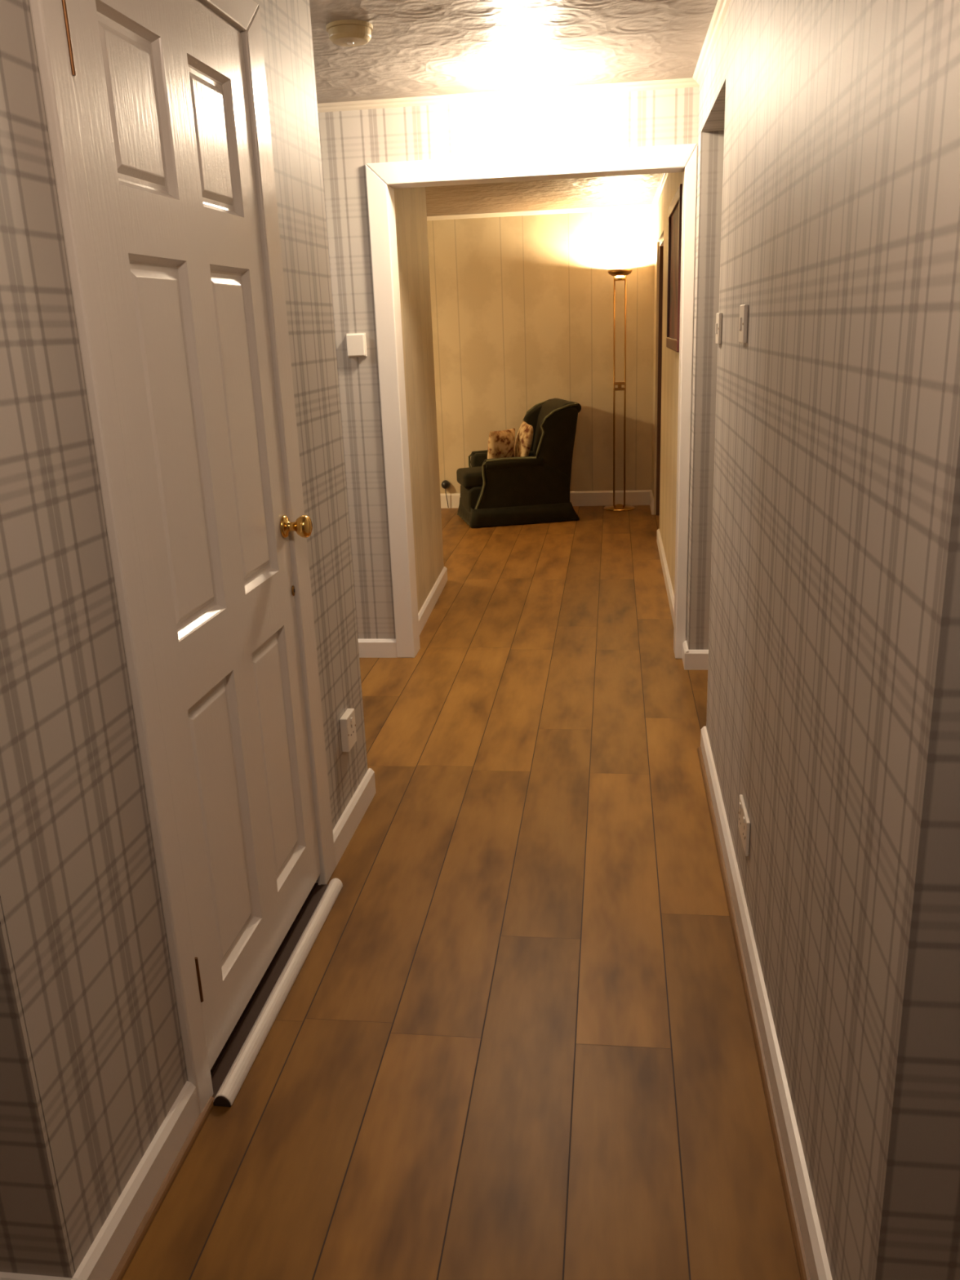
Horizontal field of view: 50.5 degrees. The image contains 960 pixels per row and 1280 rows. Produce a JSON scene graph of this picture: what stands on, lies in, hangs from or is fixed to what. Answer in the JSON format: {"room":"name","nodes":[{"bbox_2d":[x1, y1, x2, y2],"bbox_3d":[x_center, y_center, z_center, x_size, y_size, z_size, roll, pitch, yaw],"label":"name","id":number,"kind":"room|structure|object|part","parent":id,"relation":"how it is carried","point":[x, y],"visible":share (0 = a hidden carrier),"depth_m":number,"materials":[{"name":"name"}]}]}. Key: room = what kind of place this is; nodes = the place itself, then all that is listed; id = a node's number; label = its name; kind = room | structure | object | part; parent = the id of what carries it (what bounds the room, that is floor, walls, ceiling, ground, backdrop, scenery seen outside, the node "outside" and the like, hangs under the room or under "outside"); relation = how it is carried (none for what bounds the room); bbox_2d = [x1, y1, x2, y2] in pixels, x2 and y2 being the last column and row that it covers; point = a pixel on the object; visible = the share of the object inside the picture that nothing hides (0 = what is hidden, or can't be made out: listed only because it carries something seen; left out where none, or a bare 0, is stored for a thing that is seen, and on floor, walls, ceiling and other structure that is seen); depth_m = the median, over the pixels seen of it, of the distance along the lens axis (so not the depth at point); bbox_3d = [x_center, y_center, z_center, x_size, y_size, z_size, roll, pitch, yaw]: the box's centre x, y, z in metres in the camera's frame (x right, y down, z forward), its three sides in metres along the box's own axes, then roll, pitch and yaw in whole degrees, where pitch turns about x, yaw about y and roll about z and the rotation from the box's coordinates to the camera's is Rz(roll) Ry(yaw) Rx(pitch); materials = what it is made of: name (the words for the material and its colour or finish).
{"room":"home hallway","nodes":[
{"label":"home hallway","id":0,"kind":"room"},
{"bbox_2d":[0,902,74,1278],"bbox_3d":[-1.526,-0.066,1.351,1.824,2.205,0.120,0,17,7],"label":"wall","id":1,"kind":"structure","parent":0,"point":[33,1238],"depth_m":1.42,"materials":[{"name":"paper"}]},
{"bbox_2d":[0,1271,82,1279],"bbox_3d":[-1.487,0.967,1.598,1.840,0.084,0.016,0,17,7],"label":"baseboard","id":2,"kind":"structure","parent":1,"relation":"attached to","point":[3,1275],"depth_m":1.48,"materials":[{"name":"white"}]},
{"bbox_2d":[0,0,368,1273],"bbox_3d":[-0.566,-0.311,2.023,0.120,2.205,1.755,0,17,8],"label":"wall","id":3,"kind":"structure","parent":0,"point":[80,896],"depth_m":1.49,"materials":[{"name":"paper"}]},
{"bbox_2d":[71,1080,199,1279],"bbox_3d":[-0.554,0.907,1.674,0.016,0.084,0.415,0,17,8],"label":"baseboard","id":4,"kind":"structure","parent":3,"relation":"attached to","point":[108,1248],"depth_m":1.65,"materials":[{"name":"white wood"}]},
{"bbox_2d":[110,1096,214,1279],"bbox_3d":[-0.537,0.935,1.699,0.012,0.012,0.470,0,17,8],"label":"trim","id":5,"kind":"structure","parent":3,"relation":"attached to","point":[128,1255],"depth_m":1.71,"materials":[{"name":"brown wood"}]},
{"bbox_2d":[28,0,335,1113],"bbox_3d":[-0.529,-0.227,2.018,0.194,2.045,0.915,0,17,8],"label":"door","id":6,"kind":"structure","parent":3,"relation":"in","point":[157,111],"depth_m":1.90,"materials":[{"name":"white paint"}]},
{"bbox_3d":[-0.418,-0.260,2.334,0.065,0.054,0.054,0,17,8],"label":"knob","id":7,"kind":"part","parent":6,"relation":"part of","materials":[{"name":"gold metal"}]},
{"bbox_2d":[339,708,356,751],"bbox_3d":[-0.371,0.255,2.879,0.024,0.100,0.086,0,17,8],"label":"wall socket","id":8,"kind":"object","parent":3,"relation":"attached to","point":[347,722],"visible":1,"depth_m":2.85,"materials":[{"name":"beige plastic"}]},
{"bbox_2d":[333,768,375,866],"bbox_3d":[-0.366,0.505,2.953,0.016,0.084,0.458,0,17,8],"label":"baseboard","id":9,"kind":"structure","parent":3,"relation":"attached to","point":[346,826],"depth_m":2.93,"materials":[{"name":"white wood"}]},
{"bbox_2d":[393,186,444,613],"bbox_3d":[-0.360,-1.180,4.884,0.158,2.165,1.280,0,17,7],"label":"wall","id":10,"kind":"structure","parent":0,"point":[411,214],"depth_m":4.97,"materials":[{"name":"beige paint"}]},
{"bbox_2d":[417,566,447,634],"bbox_3d":[-0.254,-0.190,5.196,0.016,0.082,1.281,0,17,6],"label":"baseboard","id":11,"kind":"structure","parent":10,"relation":"attached to","point":[424,612],"depth_m":5.21,"materials":[{"name":"white wood"}]},
{"bbox_2d":[121,505,800,1279],"bbox_3d":[-0.634,0.637,2.870,6.400,0.100,11.300,0,17,7],"label":"floor","id":12,"kind":"structure","parent":0,"point":[514,1041],"depth_m":2.17,"materials":[{"name":"brown wood"}]},
{"bbox_2d":[213,878,342,1106],"bbox_3d":[-0.429,0.746,2.278,0.037,0.024,0.790,0,17,8],"label":"strip","id":13,"kind":"object","parent":12,"relation":"on","point":[228,1091],"visible":1,"depth_m":2.17,"materials":[{"name":"white plastic"}]},
{"bbox_2d":[456,398,581,527],"bbox_3d":[0.266,-1.319,7.502,0.850,0.842,0.614,-5,17,-10],"label":"armchair","id":14,"kind":"object","parent":12,"relation":"on","point":[533,488],"visible":0.95,"depth_m":7.29,"materials":[{"name":"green fabric"}]},
{"bbox_2d":[456,466,483,488],"bbox_3d":[0.147,-1.216,7.509,0.600,0.136,0.336,-5,17,-10],"label":"seat cushion","id":15,"kind":"object","parent":14,"relation":"on","point":[471,477],"depth_m":7.33,"materials":[{"name":"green fabric"}]},
{"bbox_3d":[0.214,-1.071,7.566,0.675,0.215,0.380,-5,17,-10],"label":"seat","id":16,"kind":"part","parent":14,"relation":"part of","materials":[{"name":"green fabric"}]},
{"bbox_2d":[487,428,515,458],"bbox_3d":[0.155,-1.403,7.418,0.258,0.254,0.111,-15,21,-36],"label":"cushion","id":17,"kind":"object","parent":14,"relation":"on","point":[501,444],"visible":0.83,"depth_m":7.36,"materials":[{"name":"beige fabric"}]},
{"bbox_3d":[0.210,-1.239,7.754,0.709,0.395,0.110,-5,17,-10],"label":"arm","id":18,"kind":"part","parent":14,"relation":"part of","materials":[{"name":"green fabric"}]},
{"bbox_3d":[0.294,-1.112,7.331,0.709,0.395,0.110,-5,17,-10],"label":"arm","id":19,"kind":"part","parent":14,"relation":"part of","materials":[{"name":"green fabric"}]},
{"bbox_2d":[514,421,533,457],"bbox_3d":[0.320,-1.449,7.474,0.123,0.289,0.294,-4,17,-7],"label":"cushion","id":20,"kind":"object","parent":14,"relation":"on","point":[523,442],"visible":0.85,"depth_m":7.37,"materials":[{"name":"beige fabric"}]},
{"bbox_3d":[0.544,-1.407,7.531,0.257,0.712,0.500,-5,17,-10],"label":"backrest","id":21,"kind":"part","parent":14,"relation":"part of","materials":[{"name":"green fabric"}]},
{"bbox_2d":[603,269,635,511],"bbox_3d":[1.038,-1.835,7.569,0.240,1.728,0.240,0,17,7],"label":"floor lamp","id":22,"kind":"object","parent":12,"relation":"on","point":[619,273],"visible":1,"depth_m":7.54,"materials":[{"name":"gold metal"}]},
{"bbox_3d":[0.998,-1.828,7.576,0.012,1.685,0.012,0,17,7],"label":"rod","id":23,"kind":"part","parent":22,"relation":"part of","materials":[{"name":"gold metal"}]},
{"bbox_3d":[1.006,-2.639,7.321,0.178,0.044,0.178,0,17,7],"label":"dish","id":24,"kind":"part","parent":22,"relation":"part of","materials":[{"name":"gold metal"}]},
{"bbox_3d":[1.078,-1.827,7.566,0.012,1.685,0.012,0,17,7],"label":"rod","id":25,"kind":"part","parent":22,"relation":"part of","materials":[{"name":"gold metal"}]},
{"bbox_2d":[317,86,698,639],"bbox_3d":[-0.849,-0.995,4.277,3.407,2.205,0.100,0,17,7],"label":"wall","id":26,"kind":"structure","parent":0,"point":[350,140],"depth_m":3.90,"materials":[{"name":"paper"}]},
{"bbox_2d":[346,333,367,357],"bbox_3d":[-0.499,-1.188,4.104,0.080,0.092,0.026,0,17,7],"label":"thermostat","id":27,"kind":"object","parent":26,"relation":"attached to","point":[356,342],"visible":1,"depth_m":4.09,"materials":[{"name":"beige plastic"}]},
{"bbox_2d":[358,639,397,657],"bbox_3d":[-1.436,0.035,4.616,2.158,0.082,0.016,0,17,7],"label":"baseboard","id":28,"kind":"structure","parent":26,"relation":"attached to","point":[367,648],"depth_m":4.48,"materials":[{"name":"white wood"}]},
{"bbox_2d":[317,77,698,112],"bbox_3d":[-0.897,-2.017,3.897,3.407,0.026,0.026,0,17,7],"label":"trim","id":29,"kind":"structure","parent":26,"relation":"attached to","point":[679,82],"depth_m":3.78,"materials":[{"name":"beige paint"}]},
{"bbox_2d":[364,143,697,658],"bbox_3d":[0.225,-0.890,4.167,1.248,1.990,0.135,0,17,7],"label":"trim","id":30,"kind":"structure","parent":26,"relation":"attached to","point":[382,178],"depth_m":3.99,"materials":[{"name":"white wood"}]},
{"bbox_2d":[309,0,717,216],"bbox_3d":[-0.720,-1.545,2.198,6.400,0.140,11.300,0,17,7],"label":"ceiling","id":31,"kind":"structure","parent":0,"point":[415,48],"depth_m":3.24,"materials":[{"name":"paint"}]},
{"bbox_2d":[325,19,373,46],"bbox_3d":[-0.369,-1.717,2.890,0.132,0.045,0.132,0,17,7],"label":"smoke detector","id":32,"kind":"object","parent":31,"relation":"attached to","point":[344,33],"visible":1,"depth_m":2.85,"materials":[{"name":"beige plastic"}]},
{"bbox_2d":[426,208,655,493],"bbox_3d":[-0.816,-2.107,7.948,4.520,2.165,0.100,0,17,7],"label":"wall","id":33,"kind":"structure","parent":0,"point":[522,306],"depth_m":7.67,"materials":[{"name":"cream painted wood paneling"}]},
{"bbox_2d":[441,480,449,507],"bbox_3d":[-0.272,-1.159,8.088,0.068,0.217,0.062,0,17,7],"label":"plug adaptor","id":34,"kind":"object","parent":33,"relation":"attached to","point":[445,484],"visible":1,"depth_m":8.05,"materials":[{"name":"black plastic"}]},
{"bbox_2d":[426,204,655,220],"bbox_3d":[-0.924,-3.110,7.582,4.398,0.026,0.026,0,17,7],"label":"trim","id":35,"kind":"structure","parent":33,"relation":"attached to","point":[637,206],"depth_m":7.40,"materials":[{"name":"beige paint"}]},
{"bbox_2d":[440,489,651,508],"bbox_3d":[-0.845,-1.111,8.203,4.398,0.115,0.016,0,17,7],"label":"baseboard","id":36,"kind":"structure","parent":33,"relation":"attached to","point":[638,497],"depth_m":7.96,"materials":[{"name":"white wood"}]},
{"bbox_2d":[688,130,724,649],"bbox_3d":[1.359,-0.716,3.426,1.193,2.008,1.050,0,17,7],"label":"wall","id":37,"kind":"structure","parent":0,"point":[712,143],"depth_m":3.85,"materials":[{"name":"paper"}]},
{"bbox_2d":[684,649,708,670],"bbox_3d":[1.440,0.082,4.101,1.207,0.082,0.016,0,17,7],"label":"baseboard","id":38,"kind":"structure","parent":37,"relation":"attached to","point":[695,660],"depth_m":4.17,"materials":[{"name":"white wood"}]},
{"bbox_2d":[651,0,959,1279],"bbox_3d":[0.926,-1.066,4.284,0.129,2.205,7.024,0,17,7],"label":"wall","id":39,"kind":"structure","parent":0,"point":[837,413],"depth_m":1.44,"materials":[{"name":"paper"}]},
{"bbox_2d":[649,490,653,515],"bbox_3d":[1.301,-1.044,7.713,0.016,0.115,0.419,0,17,7],"label":"baseboard","id":40,"kind":"structure","parent":39,"relation":"attached to","point":[651,498],"depth_m":7.57,"materials":[{"name":"white wood"}]},
{"bbox_2d":[655,235,663,515],"bbox_3d":[1.245,-1.686,6.796,0.080,1.885,0.940,0,17,7],"label":"door","id":41,"kind":"structure","parent":39,"relation":"in","point":[661,242],"depth_m":7.20,"materials":[{"name":"brown wood"}]},
{"bbox_2d":[651,173,668,208],"bbox_3d":[1.015,-2.559,5.550,0.026,0.026,3.660,0,17,7],"label":"trim","id":42,"kind":"structure","parent":39,"relation":"attached to","point":[664,176],"depth_m":6.32,"materials":[{"name":"beige paint"}]},
{"bbox_2d":[656,528,674,625],"bbox_3d":[1.014,-0.341,5.527,0.016,0.082,2.310,0,17,7],"label":"baseboard","id":43,"kind":"structure","parent":39,"relation":"attached to","point":[669,590],"depth_m":5.49,"materials":[{"name":"white wood"}]},
{"bbox_2d":[666,183,682,352],"bbox_3d":[0.907,-1.699,4.735,0.025,0.670,0.920,0,17,7],"label":"picture","id":44,"kind":"object","parent":39,"relation":"attached to","point":[674,231],"visible":0.76,"depth_m":4.75,"materials":[{"name":"red wood"}]},
{"bbox_2d":[682,640,688,669],"bbox_3d":[0.855,0.062,4.238,0.016,0.082,0.139,0,17,7],"label":"baseboard","id":45,"kind":"structure","parent":39,"relation":"attached to","point":[685,646],"depth_m":4.23,"materials":[{"name":"white wood"}]},
{"bbox_2d":[692,0,730,84],"bbox_3d":[0.580,-1.537,2.154,0.026,0.026,3.194,0,17,7],"label":"trim","id":46,"kind":"structure","parent":39,"relation":"attached to","point":[722,6],"depth_m":3.10,"materials":[{"name":"beige paint"}]},
{"bbox_2d":[715,312,722,344],"bbox_3d":[0.688,-0.899,2.939,0.014,0.086,0.086,0,17,7],"label":"light switch","id":47,"kind":"object","parent":39,"relation":"attached to","point":[718,315],"visible":1,"depth_m":2.91,"materials":[{"name":"beige plastic"}]},
{"bbox_2d":[738,304,748,343],"bbox_3d":[0.615,-0.741,2.386,0.014,0.086,0.086,0,17,7],"label":"light switch","id":48,"kind":"object","parent":39,"relation":"attached to","point":[743,324],"visible":1,"depth_m":2.35,"materials":[{"name":"beige plastic"}]},
{"bbox_2d":[737,794,750,856],"bbox_3d":[0.612,0.430,2.367,0.012,0.086,0.146,0,17,7],"label":"wall socket","id":49,"kind":"object","parent":39,"relation":"attached to","point":[744,823],"visible":1,"depth_m":2.33,"materials":[{"name":"beige plastic"}]},
{"bbox_2d":[697,746,810,1279],"bbox_3d":[0.592,0.695,2.337,0.012,0.012,2.250,0,17,7],"label":"trim","id":50,"kind":"structure","parent":39,"relation":"attached to","point":[784,1176],"depth_m":1.96,"materials":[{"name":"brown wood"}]},
{"bbox_2d":[700,725,832,1279],"bbox_3d":[0.606,0.660,2.332,0.016,0.080,2.265,0,17,7],"label":"baseboard","id":51,"kind":"structure","parent":39,"relation":"attached to","point":[819,1268],"depth_m":1.89,"materials":[{"name":"white wood"}]},
{"bbox_2d":[873,413,959,1279],"bbox_3d":[1.332,-0.039,0.901,1.793,2.205,0.120,0,17,7],"label":"wall","id":52,"kind":"structure","parent":0,"point":[918,1237],"depth_m":1.09,"materials":[{"name":"paper"}]}
]}

